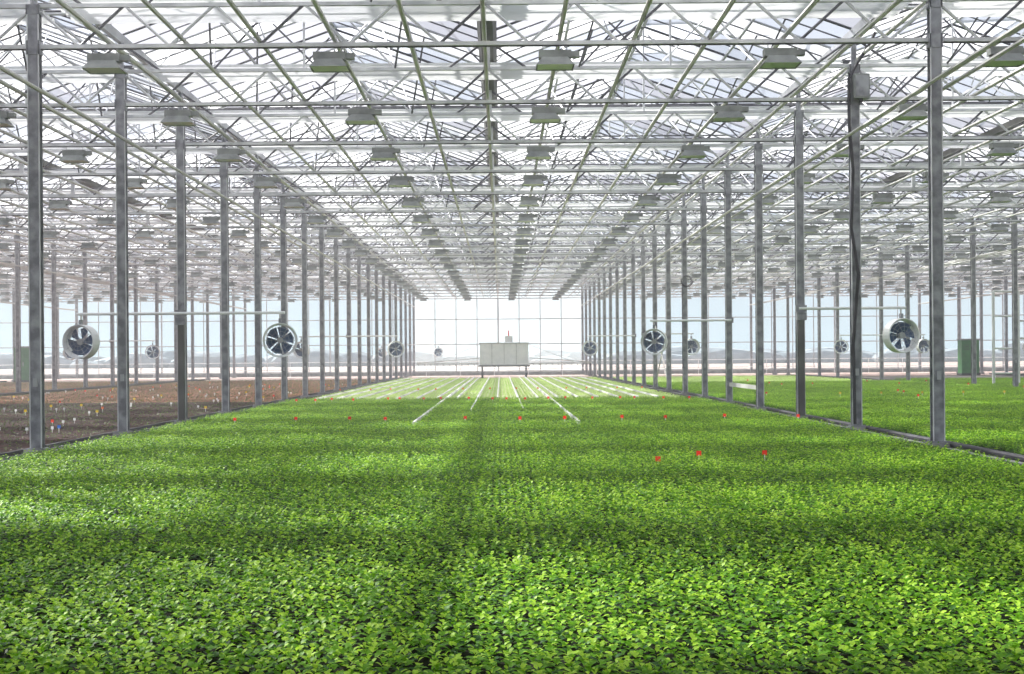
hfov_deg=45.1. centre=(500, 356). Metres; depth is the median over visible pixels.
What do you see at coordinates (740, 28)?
glass roof
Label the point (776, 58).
lights
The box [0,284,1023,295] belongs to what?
lights
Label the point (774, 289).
steel column
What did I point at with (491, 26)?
gutter
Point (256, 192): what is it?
steel column
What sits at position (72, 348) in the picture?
fans
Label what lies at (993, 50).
lights
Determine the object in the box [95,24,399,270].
gutter
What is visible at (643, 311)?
steel column
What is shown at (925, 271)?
screen
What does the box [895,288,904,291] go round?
lights
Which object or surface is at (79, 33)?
glass roof
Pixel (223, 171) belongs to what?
steel column
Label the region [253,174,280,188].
lights
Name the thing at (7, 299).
lights
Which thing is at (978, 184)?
screen
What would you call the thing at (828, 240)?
shaft
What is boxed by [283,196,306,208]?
lights
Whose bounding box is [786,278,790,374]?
steel column
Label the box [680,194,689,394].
steel column
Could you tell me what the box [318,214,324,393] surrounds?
steel column
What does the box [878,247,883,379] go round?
steel column
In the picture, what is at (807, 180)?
lights
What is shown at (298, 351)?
fans
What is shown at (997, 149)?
lights
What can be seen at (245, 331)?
steel column
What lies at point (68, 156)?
lights
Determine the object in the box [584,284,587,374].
steel column
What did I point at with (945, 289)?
lights
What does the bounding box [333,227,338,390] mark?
steel column
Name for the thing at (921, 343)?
fans
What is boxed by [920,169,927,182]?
lights
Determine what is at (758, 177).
steel column
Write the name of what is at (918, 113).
lights
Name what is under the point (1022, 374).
kerb
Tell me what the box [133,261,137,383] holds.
steel column
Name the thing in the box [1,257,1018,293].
roof truss
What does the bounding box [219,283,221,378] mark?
steel column
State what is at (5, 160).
glass roof
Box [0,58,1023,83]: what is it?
roof truss
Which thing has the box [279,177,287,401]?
steel column
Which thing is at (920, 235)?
screen
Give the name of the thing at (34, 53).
steel column
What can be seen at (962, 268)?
lights
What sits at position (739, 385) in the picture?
guard rail
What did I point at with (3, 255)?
glass roof
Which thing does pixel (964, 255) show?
lights
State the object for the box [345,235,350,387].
steel column
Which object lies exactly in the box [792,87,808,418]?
steel column
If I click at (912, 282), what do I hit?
roof truss
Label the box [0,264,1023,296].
roof truss
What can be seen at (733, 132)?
shaft
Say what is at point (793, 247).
shaft
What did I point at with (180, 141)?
steel column
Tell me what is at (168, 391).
bed
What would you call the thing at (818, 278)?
steel column
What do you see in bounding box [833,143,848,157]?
lights
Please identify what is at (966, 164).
screen
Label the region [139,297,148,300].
lights
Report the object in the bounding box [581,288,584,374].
steel column
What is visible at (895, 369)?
wall
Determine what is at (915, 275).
screen
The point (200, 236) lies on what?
roof truss
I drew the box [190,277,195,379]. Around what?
steel column
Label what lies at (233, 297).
lights
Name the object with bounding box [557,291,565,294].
lights
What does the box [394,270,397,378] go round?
steel column
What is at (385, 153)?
lights
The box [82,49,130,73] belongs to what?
lights
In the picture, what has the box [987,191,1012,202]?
lights
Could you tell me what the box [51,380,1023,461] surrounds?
labels
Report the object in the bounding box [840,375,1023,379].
floor
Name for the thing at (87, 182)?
gutter
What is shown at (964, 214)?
screen
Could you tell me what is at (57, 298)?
steel column
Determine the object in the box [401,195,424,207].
lights
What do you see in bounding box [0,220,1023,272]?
roof truss
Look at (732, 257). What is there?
shaft
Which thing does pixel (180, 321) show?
conduit
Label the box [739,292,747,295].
lights
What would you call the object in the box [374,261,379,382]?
steel column
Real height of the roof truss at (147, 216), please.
2.322 m
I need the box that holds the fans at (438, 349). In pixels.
[379,344,442,357]
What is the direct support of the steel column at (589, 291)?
on the floor
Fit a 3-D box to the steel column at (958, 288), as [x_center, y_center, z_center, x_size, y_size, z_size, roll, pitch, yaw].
[31.783,-2.315,85.520,0.300,6.950,0.260,0,0,0]
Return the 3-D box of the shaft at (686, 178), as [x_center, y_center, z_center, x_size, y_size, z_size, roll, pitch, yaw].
[-0.245,-5.712,39.520,89.625,1.378,3.819,0,0,0]
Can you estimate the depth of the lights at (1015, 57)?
17.44 m
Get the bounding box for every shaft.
[0,18,1023,115]
[0,76,1023,149]
[0,118,1021,172]
[0,131,1023,194]
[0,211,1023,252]
[1,172,1023,223]
[1,230,1017,263]
[2,250,1007,280]
[4,257,976,282]
[8,240,1023,270]
[9,223,1021,259]
[12,153,1023,210]
[12,192,1020,233]
[12,208,1020,243]
[17,3,977,70]
[20,247,1023,275]
[65,263,990,286]
[78,266,987,288]
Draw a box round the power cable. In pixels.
[847,32,875,423]
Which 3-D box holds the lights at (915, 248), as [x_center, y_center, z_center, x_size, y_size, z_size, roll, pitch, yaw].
[-0.793,-4.259,49.520,87.020,0.310,0.400,0,0,0]
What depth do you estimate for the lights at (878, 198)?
33.44 m
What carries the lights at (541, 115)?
hanging from the roof truss at (960, 97)
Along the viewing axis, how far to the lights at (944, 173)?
29.47 m
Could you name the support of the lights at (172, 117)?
hanging from the roof truss at (960, 97)
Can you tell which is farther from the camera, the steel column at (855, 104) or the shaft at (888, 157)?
the shaft at (888, 157)
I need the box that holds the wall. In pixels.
[0,281,1023,378]
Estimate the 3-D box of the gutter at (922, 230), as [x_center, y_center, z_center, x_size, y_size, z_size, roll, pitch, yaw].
[18.956,-5.729,41.520,0.132,0.160,104.000,0,0,0]
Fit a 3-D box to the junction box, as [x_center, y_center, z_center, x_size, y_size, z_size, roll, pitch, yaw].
[6.244,-4.659,21.355,0.260,0.480,0.150,0,0,0]
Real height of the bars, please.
0.066 m
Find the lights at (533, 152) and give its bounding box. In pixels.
[525,143,554,159]
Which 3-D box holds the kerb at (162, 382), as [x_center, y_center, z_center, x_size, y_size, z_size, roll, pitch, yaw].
[-19.389,1.484,37.520,0.590,0.157,84.000,0,0,0]
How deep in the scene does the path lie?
85.89 m
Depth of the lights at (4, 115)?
21.47 m
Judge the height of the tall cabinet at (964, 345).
2.290 m
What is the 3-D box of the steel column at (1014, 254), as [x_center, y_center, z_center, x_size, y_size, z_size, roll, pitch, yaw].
[18.983,-2.214,45.520,0.300,6.950,0.260,0,0,0]
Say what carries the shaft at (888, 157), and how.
hanging from the glass roof
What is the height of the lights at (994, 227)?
0.310 m
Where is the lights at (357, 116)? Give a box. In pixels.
[345,105,381,124]
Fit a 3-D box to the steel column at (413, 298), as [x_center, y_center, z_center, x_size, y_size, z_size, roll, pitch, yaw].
[-6.616,-2.013,93.520,0.300,6.950,0.260,0,0,0]
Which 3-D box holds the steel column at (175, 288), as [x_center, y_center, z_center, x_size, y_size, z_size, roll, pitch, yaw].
[-19.416,-1.913,73.520,0.300,6.950,0.260,0,0,0]
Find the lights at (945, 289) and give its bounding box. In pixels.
[944,288,952,291]
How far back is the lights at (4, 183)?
29.45 m
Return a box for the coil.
[681,275,692,367]
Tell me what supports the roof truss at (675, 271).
attached to the wall
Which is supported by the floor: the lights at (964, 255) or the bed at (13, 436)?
the bed at (13, 436)
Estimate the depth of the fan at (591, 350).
57.37 m
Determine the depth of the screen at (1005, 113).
26.38 m
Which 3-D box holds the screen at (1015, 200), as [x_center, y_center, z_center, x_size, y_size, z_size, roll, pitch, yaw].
[-0.241,-5.163,42.220,89.300,0.070,1.150,0,0,0]
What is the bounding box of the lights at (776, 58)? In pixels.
[759,44,804,68]
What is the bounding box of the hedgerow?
[0,342,1023,368]
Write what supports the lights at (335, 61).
hanging from the roof truss at (173, 45)
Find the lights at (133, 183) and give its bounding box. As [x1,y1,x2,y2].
[128,175,147,189]
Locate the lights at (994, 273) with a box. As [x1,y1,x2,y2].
[88,270,1003,282]
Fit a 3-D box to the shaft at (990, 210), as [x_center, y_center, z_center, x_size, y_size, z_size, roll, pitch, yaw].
[-0.245,-5.712,47.520,89.625,1.378,3.819,0,0,0]
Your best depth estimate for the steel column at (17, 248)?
49.46 m
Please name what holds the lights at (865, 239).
hanging from the roof truss at (147, 216)
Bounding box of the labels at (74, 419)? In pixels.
[0,384,342,433]
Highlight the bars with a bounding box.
[0,0,1023,300]
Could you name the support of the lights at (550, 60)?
hanging from the roof truss at (173, 45)
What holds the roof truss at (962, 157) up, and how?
attached to the wall
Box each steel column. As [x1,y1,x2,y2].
[11,283,14,381]
[14,227,20,391]
[24,0,48,452]
[51,241,56,389]
[56,295,60,378]
[74,294,78,378]
[82,250,87,387]
[109,253,114,385]
[113,43,131,434]
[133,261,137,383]
[154,268,158,381]
[174,92,189,422]
[174,272,177,380]
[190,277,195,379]
[205,276,210,379]
[218,128,230,413]
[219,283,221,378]
[232,287,236,377]
[243,290,247,376]
[252,155,263,406]
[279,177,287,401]
[300,196,308,397]
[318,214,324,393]
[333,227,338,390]
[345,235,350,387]
[356,244,361,385]
[366,252,370,383]
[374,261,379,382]
[381,264,385,380]
[388,265,391,379]
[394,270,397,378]
[399,280,403,378]
[404,282,407,377]
[408,294,412,376]
[412,285,415,375]
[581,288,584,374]
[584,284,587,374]
[588,282,592,375]
[592,278,596,376]
[597,268,601,376]
[602,263,606,377]
[608,258,613,379]
[615,256,619,380]
[622,250,627,382]
[631,241,636,383]
[640,231,647,386]
[651,221,658,388]
[665,211,672,391]
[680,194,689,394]
[700,174,709,398]
[723,152,733,403]
[749,286,753,372]
[753,124,765,410]
[772,279,776,374]
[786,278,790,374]
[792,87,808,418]
[817,262,821,375]
[835,256,839,376]
[846,37,866,430]
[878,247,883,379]
[905,239,909,379]
[918,290,922,371]
[924,0,950,447]
[956,281,960,372]
[970,218,976,383]
[979,275,984,373]
[1004,265,1007,371]
[1011,208,1018,386]
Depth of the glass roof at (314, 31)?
28.19 m
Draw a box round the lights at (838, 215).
[0,209,958,226]
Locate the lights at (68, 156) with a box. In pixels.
[58,147,91,163]
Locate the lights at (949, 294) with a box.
[23,293,1000,303]
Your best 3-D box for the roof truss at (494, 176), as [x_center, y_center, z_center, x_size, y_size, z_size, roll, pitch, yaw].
[-0.594,-5.574,37.520,90.325,2.322,0.080,0,0,0]
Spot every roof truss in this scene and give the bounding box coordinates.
[0,0,1023,24]
[0,0,1023,50]
[0,17,1023,107]
[0,28,1023,147]
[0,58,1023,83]
[0,77,1023,176]
[0,119,1023,198]
[0,133,1023,215]
[0,155,1023,229]
[0,173,1023,240]
[0,192,1023,250]
[0,200,1023,258]
[0,210,1023,265]
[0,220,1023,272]
[0,241,1023,282]
[0,250,1023,290]
[0,263,1011,299]
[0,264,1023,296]
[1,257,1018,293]
[6,231,1023,277]
[7,243,1020,286]
[11,267,1023,302]
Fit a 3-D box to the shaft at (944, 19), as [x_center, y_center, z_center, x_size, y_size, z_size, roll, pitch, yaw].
[-0.245,-5.712,23.520,89.625,1.378,3.819,0,0,0]
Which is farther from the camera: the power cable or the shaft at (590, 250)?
the shaft at (590, 250)
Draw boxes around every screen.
[0,140,1021,155]
[0,163,1023,178]
[0,183,1023,193]
[0,199,1023,212]
[0,224,1023,236]
[0,234,1020,243]
[0,243,1023,251]
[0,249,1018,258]
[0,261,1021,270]
[0,275,1021,283]
[2,271,1023,279]
[8,104,1023,124]
[9,213,1023,225]
[10,255,1023,264]
[12,266,1023,275]
[20,279,1011,287]
[44,282,969,290]
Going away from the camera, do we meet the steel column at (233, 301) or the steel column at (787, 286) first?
the steel column at (787, 286)
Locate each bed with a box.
[0,379,382,403]
[0,380,170,392]
[0,400,270,452]
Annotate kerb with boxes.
[0,377,402,466]
[0,379,204,395]
[593,376,1023,472]
[791,374,1008,386]
[989,373,1023,375]
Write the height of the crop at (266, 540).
0.266 m
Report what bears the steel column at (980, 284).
on the floor
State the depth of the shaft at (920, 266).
87.50 m
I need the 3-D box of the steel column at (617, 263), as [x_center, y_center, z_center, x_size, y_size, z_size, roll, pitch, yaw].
[6.184,-2.114,65.520,0.300,6.950,0.260,0,0,0]
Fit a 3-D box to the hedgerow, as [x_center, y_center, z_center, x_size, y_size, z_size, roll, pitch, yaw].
[-0.486,0.712,240.329,389.420,5.948,24.071,0,0,0]
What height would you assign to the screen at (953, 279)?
0.070 m
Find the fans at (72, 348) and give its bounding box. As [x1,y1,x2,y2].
[62,310,297,358]
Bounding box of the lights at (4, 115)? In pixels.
[0,111,15,127]
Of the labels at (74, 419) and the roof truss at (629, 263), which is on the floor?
the labels at (74, 419)
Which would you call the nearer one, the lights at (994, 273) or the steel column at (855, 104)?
the steel column at (855, 104)
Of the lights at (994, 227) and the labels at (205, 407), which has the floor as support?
the labels at (205, 407)
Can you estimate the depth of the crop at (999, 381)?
55.00 m
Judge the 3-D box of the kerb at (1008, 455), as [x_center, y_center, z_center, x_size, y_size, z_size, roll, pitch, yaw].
[6.210,1.283,37.520,0.590,0.157,84.000,0,0,0]
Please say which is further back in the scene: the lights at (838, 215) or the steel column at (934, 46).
the lights at (838, 215)
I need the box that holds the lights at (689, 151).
[678,142,709,158]
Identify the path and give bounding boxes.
[0,371,1023,382]
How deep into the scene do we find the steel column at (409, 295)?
89.47 m
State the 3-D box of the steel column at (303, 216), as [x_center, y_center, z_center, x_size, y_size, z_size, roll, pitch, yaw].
[-6.616,-2.013,41.520,0.300,6.950,0.260,0,0,0]
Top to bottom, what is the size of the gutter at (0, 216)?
0.160 m
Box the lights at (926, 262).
[44,258,1004,271]
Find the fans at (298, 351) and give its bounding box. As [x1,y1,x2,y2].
[293,335,403,357]
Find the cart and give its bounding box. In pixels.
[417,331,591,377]
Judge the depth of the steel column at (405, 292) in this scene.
85.45 m
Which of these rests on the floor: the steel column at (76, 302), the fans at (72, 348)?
the steel column at (76, 302)
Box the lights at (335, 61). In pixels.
[309,47,354,72]
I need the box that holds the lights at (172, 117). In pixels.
[160,106,198,125]
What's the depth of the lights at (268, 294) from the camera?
81.44 m
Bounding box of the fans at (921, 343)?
[834,334,928,353]
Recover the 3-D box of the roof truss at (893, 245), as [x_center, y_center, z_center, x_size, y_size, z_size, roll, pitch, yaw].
[-0.594,-5.574,57.520,90.325,2.322,0.080,0,0,0]
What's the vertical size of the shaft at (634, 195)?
1.378 m
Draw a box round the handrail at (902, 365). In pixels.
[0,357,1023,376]
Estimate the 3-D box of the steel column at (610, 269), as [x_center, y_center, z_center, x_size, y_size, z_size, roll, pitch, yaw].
[6.184,-2.114,69.520,0.300,6.950,0.260,0,0,0]
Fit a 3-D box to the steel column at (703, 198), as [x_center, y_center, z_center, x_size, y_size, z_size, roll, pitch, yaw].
[6.184,-2.114,37.520,0.300,6.950,0.260,0,0,0]
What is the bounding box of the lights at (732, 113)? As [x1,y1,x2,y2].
[711,102,748,121]
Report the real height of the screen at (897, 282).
0.070 m
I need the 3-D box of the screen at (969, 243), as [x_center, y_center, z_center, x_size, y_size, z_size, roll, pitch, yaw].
[-0.241,-5.163,58.220,89.300,0.070,1.150,0,0,0]
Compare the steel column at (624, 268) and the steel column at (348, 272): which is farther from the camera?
the steel column at (624, 268)
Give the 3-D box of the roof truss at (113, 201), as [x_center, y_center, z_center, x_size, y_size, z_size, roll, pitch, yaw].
[-0.594,-5.574,41.520,90.325,2.322,0.080,0,0,0]
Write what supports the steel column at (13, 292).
on the floor
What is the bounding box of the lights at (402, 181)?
[388,173,413,186]
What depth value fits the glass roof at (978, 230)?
80.75 m
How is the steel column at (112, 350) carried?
on the floor
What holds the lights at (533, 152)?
hanging from the roof truss at (980, 110)
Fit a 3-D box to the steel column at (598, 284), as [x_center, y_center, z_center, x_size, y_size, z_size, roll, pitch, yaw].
[6.184,-2.114,77.520,0.300,6.950,0.260,0,0,0]
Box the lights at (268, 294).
[266,293,275,296]
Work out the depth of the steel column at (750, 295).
93.46 m
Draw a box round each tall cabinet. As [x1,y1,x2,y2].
[13,346,28,381]
[957,339,980,374]
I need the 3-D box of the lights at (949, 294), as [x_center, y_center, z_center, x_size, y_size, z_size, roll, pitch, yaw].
[-0.793,-4.259,89.520,87.020,0.310,0.400,0,0,0]
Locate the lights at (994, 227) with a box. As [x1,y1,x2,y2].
[43,222,1008,238]
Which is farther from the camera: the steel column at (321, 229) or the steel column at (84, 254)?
the steel column at (84, 254)
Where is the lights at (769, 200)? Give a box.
[763,195,777,204]
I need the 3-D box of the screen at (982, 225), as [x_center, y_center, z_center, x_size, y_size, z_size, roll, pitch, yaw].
[-0.241,-5.163,50.220,89.300,0.070,1.150,0,0,0]
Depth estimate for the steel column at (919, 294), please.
93.46 m
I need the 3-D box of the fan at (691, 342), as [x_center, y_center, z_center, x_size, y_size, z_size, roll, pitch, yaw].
[7.352,-0.580,53.385,2.533,0.995,0.399,0,0,0]
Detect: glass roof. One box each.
[0,0,397,275]
[0,155,278,279]
[0,216,242,283]
[1,255,115,277]
[111,21,493,277]
[496,18,861,274]
[596,2,1023,274]
[707,129,1023,279]
[805,195,1023,271]
[861,230,1023,271]
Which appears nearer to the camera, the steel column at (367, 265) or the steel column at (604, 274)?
the steel column at (367, 265)
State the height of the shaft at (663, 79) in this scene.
1.378 m
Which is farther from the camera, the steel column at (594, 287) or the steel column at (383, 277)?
the steel column at (594, 287)
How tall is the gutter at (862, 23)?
0.160 m
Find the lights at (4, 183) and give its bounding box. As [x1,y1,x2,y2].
[0,179,13,190]
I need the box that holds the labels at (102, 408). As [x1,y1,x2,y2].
[101,382,642,410]
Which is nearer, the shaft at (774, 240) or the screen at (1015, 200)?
the screen at (1015, 200)
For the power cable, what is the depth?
21.38 m
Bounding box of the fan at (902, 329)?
[795,305,919,352]
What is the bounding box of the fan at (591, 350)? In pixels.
[582,334,635,355]
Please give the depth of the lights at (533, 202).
33.44 m
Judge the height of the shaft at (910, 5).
1.378 m
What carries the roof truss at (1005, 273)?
attached to the wall
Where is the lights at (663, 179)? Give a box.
[655,171,680,184]
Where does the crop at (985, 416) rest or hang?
on the floor
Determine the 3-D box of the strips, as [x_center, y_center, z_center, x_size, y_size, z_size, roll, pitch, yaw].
[-0.420,1.243,50.000,10.585,0.080,54.000,0,0,0]
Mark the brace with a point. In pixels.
(655, 326)
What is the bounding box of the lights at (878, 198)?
[870,192,894,203]
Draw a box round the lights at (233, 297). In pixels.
[231,296,240,299]
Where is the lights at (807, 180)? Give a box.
[804,173,814,183]
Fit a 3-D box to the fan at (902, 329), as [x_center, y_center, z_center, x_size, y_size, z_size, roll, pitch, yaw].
[7.352,-0.580,25.385,2.533,0.995,0.399,0,0,0]
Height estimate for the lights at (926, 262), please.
0.310 m
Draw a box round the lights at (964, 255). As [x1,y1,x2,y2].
[0,252,968,266]
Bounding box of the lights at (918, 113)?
[894,104,927,120]
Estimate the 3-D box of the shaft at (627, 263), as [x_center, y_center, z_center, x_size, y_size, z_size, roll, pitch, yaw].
[-0.245,-5.712,83.520,89.625,1.378,3.819,0,0,0]
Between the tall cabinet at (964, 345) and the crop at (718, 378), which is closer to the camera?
the crop at (718, 378)
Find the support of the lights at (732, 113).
hanging from the roof truss at (960, 97)
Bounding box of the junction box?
[852,73,869,101]
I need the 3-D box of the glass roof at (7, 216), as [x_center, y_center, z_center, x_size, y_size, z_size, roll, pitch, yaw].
[-22.649,-6.131,41.508,6.417,1.324,104.025,0,0,0]
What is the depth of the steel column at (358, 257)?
57.45 m
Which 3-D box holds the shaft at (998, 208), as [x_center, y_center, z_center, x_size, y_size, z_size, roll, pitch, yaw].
[-0.245,-5.712,51.520,89.625,1.378,3.819,0,0,0]
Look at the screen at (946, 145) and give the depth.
30.41 m
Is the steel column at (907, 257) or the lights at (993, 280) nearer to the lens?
the steel column at (907, 257)
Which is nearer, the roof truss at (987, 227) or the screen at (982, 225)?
the roof truss at (987, 227)
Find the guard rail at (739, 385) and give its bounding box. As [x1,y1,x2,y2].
[729,383,755,389]
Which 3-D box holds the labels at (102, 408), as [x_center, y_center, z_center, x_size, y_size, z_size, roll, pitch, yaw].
[-6.250,1.314,45.593,22.960,0.290,39.912,0,0,0]
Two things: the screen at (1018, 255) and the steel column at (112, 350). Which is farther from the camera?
the screen at (1018, 255)
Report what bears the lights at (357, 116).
hanging from the roof truss at (960, 97)
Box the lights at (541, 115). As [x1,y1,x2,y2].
[529,103,564,123]
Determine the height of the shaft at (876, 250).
1.378 m
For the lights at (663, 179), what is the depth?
29.44 m
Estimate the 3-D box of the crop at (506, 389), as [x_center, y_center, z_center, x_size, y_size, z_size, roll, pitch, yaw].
[-0.190,1.327,57.000,12.100,0.168,40.075,0,0,0]
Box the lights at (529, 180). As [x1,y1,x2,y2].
[522,175,547,185]
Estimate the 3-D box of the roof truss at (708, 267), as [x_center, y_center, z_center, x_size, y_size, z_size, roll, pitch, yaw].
[-0.594,-5.574,93.520,90.325,2.323,0.080,0,0,0]
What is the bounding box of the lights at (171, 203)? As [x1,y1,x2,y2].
[165,199,175,208]
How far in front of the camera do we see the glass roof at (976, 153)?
46.84 m
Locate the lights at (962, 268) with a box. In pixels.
[0,265,1023,278]
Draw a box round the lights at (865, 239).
[0,234,964,249]
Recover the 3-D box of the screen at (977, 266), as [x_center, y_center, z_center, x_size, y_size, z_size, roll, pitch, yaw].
[-0.241,-5.163,74.220,89.300,0.070,1.150,0,0,0]
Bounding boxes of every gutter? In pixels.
[0,2,1023,310]
[0,141,311,275]
[0,216,241,283]
[7,255,153,284]
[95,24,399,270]
[477,21,499,281]
[590,18,874,273]
[691,117,1023,268]
[753,196,1023,279]
[869,238,1022,271]
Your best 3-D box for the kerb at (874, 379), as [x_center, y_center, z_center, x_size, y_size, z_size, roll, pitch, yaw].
[19.010,1.182,37.520,0.590,0.157,84.000,0,0,0]
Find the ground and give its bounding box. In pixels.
[0,361,1023,375]
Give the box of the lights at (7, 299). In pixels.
[1,297,9,301]
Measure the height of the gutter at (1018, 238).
0.160 m
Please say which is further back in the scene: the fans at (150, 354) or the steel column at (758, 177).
the fans at (150, 354)
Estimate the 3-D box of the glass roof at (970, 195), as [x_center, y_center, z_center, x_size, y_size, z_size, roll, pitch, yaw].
[22.150,-6.482,41.508,6.417,1.324,104.025,0,0,0]
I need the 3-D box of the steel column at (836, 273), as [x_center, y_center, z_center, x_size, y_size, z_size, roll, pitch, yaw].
[18.983,-2.214,69.520,0.300,6.950,0.260,0,0,0]
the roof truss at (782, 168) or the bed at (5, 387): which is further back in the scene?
the bed at (5, 387)
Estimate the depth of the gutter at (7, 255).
70.31 m
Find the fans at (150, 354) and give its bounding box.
[63,340,159,359]
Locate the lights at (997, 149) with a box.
[985,140,1018,155]
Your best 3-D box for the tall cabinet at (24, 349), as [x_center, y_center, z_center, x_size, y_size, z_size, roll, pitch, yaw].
[-30.497,0.465,78.895,1.200,2.290,0.810,0,0,0]
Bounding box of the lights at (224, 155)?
[214,146,245,161]
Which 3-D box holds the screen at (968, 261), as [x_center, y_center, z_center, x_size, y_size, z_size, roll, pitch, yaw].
[-0.241,-5.163,70.220,89.300,0.070,1.150,0,0,0]
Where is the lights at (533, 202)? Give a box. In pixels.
[519,194,541,206]
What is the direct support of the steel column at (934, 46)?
on the floor
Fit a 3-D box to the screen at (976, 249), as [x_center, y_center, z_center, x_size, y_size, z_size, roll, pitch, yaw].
[-0.241,-5.163,62.220,89.300,0.070,1.150,0,0,0]
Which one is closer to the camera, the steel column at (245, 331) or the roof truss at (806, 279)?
the roof truss at (806, 279)
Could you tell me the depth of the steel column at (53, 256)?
53.46 m
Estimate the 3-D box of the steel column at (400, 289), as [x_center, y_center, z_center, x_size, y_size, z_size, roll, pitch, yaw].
[-6.616,-2.013,81.520,0.300,6.950,0.260,0,0,0]
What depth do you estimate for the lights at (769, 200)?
33.44 m
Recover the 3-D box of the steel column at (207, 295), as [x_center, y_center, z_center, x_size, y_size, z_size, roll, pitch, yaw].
[-19.416,-1.913,81.520,0.300,6.950,0.260,0,0,0]
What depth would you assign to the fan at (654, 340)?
33.37 m
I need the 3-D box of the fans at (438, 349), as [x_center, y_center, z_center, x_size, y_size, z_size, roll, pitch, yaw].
[-6.604,-0.471,89.385,4.845,0.995,0.399,0,0,0]
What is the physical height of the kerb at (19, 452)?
0.157 m
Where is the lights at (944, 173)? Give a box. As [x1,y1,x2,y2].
[943,172,948,182]
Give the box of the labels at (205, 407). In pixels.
[13,384,1004,414]
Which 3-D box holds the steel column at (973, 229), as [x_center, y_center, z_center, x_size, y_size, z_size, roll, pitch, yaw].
[18.983,-2.214,49.520,0.300,6.950,0.260,0,0,0]
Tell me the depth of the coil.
41.36 m
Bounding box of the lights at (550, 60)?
[536,46,579,70]
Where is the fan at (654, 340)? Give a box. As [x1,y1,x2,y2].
[640,318,733,354]
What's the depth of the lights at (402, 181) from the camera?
29.44 m
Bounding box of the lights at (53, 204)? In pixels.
[46,198,71,209]
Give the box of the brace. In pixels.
[655,326,665,383]
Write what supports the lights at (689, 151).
hanging from the roof truss at (980, 110)
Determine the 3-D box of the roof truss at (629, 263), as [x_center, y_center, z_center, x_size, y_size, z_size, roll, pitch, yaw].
[-0.594,-5.574,89.520,90.325,2.323,0.080,0,0,0]
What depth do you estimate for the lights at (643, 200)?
33.44 m
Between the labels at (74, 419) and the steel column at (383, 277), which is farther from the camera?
the steel column at (383, 277)
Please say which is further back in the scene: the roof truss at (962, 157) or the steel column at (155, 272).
the steel column at (155, 272)
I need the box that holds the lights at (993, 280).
[26,279,1002,291]
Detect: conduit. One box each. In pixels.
[175,317,185,420]
[796,312,806,415]
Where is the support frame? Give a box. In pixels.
[991,290,1023,383]
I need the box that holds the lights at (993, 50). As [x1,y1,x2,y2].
[987,46,1007,58]
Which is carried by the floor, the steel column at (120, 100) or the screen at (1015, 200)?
the steel column at (120, 100)
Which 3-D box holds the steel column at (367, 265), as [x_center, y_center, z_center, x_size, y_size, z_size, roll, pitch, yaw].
[-6.616,-2.013,61.520,0.300,6.950,0.260,0,0,0]
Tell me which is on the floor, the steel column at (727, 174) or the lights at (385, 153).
the steel column at (727, 174)
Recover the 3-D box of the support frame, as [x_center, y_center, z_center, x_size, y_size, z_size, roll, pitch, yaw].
[23.267,-0.741,49.520,7.055,3.937,0.111,0,0,0]
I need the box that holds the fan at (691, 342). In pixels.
[641,332,699,354]
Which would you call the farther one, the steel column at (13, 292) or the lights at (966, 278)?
the steel column at (13, 292)
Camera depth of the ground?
179.65 m
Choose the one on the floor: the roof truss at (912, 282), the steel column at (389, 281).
the steel column at (389, 281)
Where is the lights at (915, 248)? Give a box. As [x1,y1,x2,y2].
[44,243,1006,258]
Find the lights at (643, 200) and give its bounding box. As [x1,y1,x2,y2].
[636,193,659,205]
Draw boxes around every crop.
[0,395,1023,673]
[299,376,681,403]
[613,375,879,382]
[646,379,1023,454]
[893,377,1023,386]
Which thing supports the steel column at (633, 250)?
on the floor
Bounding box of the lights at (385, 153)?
[370,144,400,160]
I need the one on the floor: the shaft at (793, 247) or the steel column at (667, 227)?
the steel column at (667, 227)
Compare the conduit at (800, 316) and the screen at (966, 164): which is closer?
the conduit at (800, 316)
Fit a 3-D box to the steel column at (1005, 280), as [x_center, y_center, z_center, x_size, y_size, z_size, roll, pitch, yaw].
[31.783,-2.315,77.520,0.300,6.950,0.260,0,0,0]
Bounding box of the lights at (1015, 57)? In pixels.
[984,46,1023,66]
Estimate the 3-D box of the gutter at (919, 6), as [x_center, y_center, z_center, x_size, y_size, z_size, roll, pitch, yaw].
[-0.233,-4.516,41.520,64.383,1.513,103.600,0,0,0]
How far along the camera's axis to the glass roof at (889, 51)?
30.93 m
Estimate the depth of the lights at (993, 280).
73.45 m
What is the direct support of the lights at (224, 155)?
hanging from the roof truss at (980, 110)
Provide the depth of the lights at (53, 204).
33.44 m
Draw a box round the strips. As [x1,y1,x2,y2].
[316,376,657,424]
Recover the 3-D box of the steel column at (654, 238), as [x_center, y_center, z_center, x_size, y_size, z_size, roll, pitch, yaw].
[6.184,-2.114,49.520,0.300,6.950,0.260,0,0,0]
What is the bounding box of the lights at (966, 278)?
[0,275,1023,287]
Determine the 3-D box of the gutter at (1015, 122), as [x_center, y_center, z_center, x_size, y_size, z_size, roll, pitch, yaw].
[12.556,-5.679,41.520,0.336,0.160,104.000,0,0,0]
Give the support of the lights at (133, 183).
hanging from the roof truss at (782, 168)
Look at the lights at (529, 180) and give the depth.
29.44 m
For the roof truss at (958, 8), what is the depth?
18.39 m

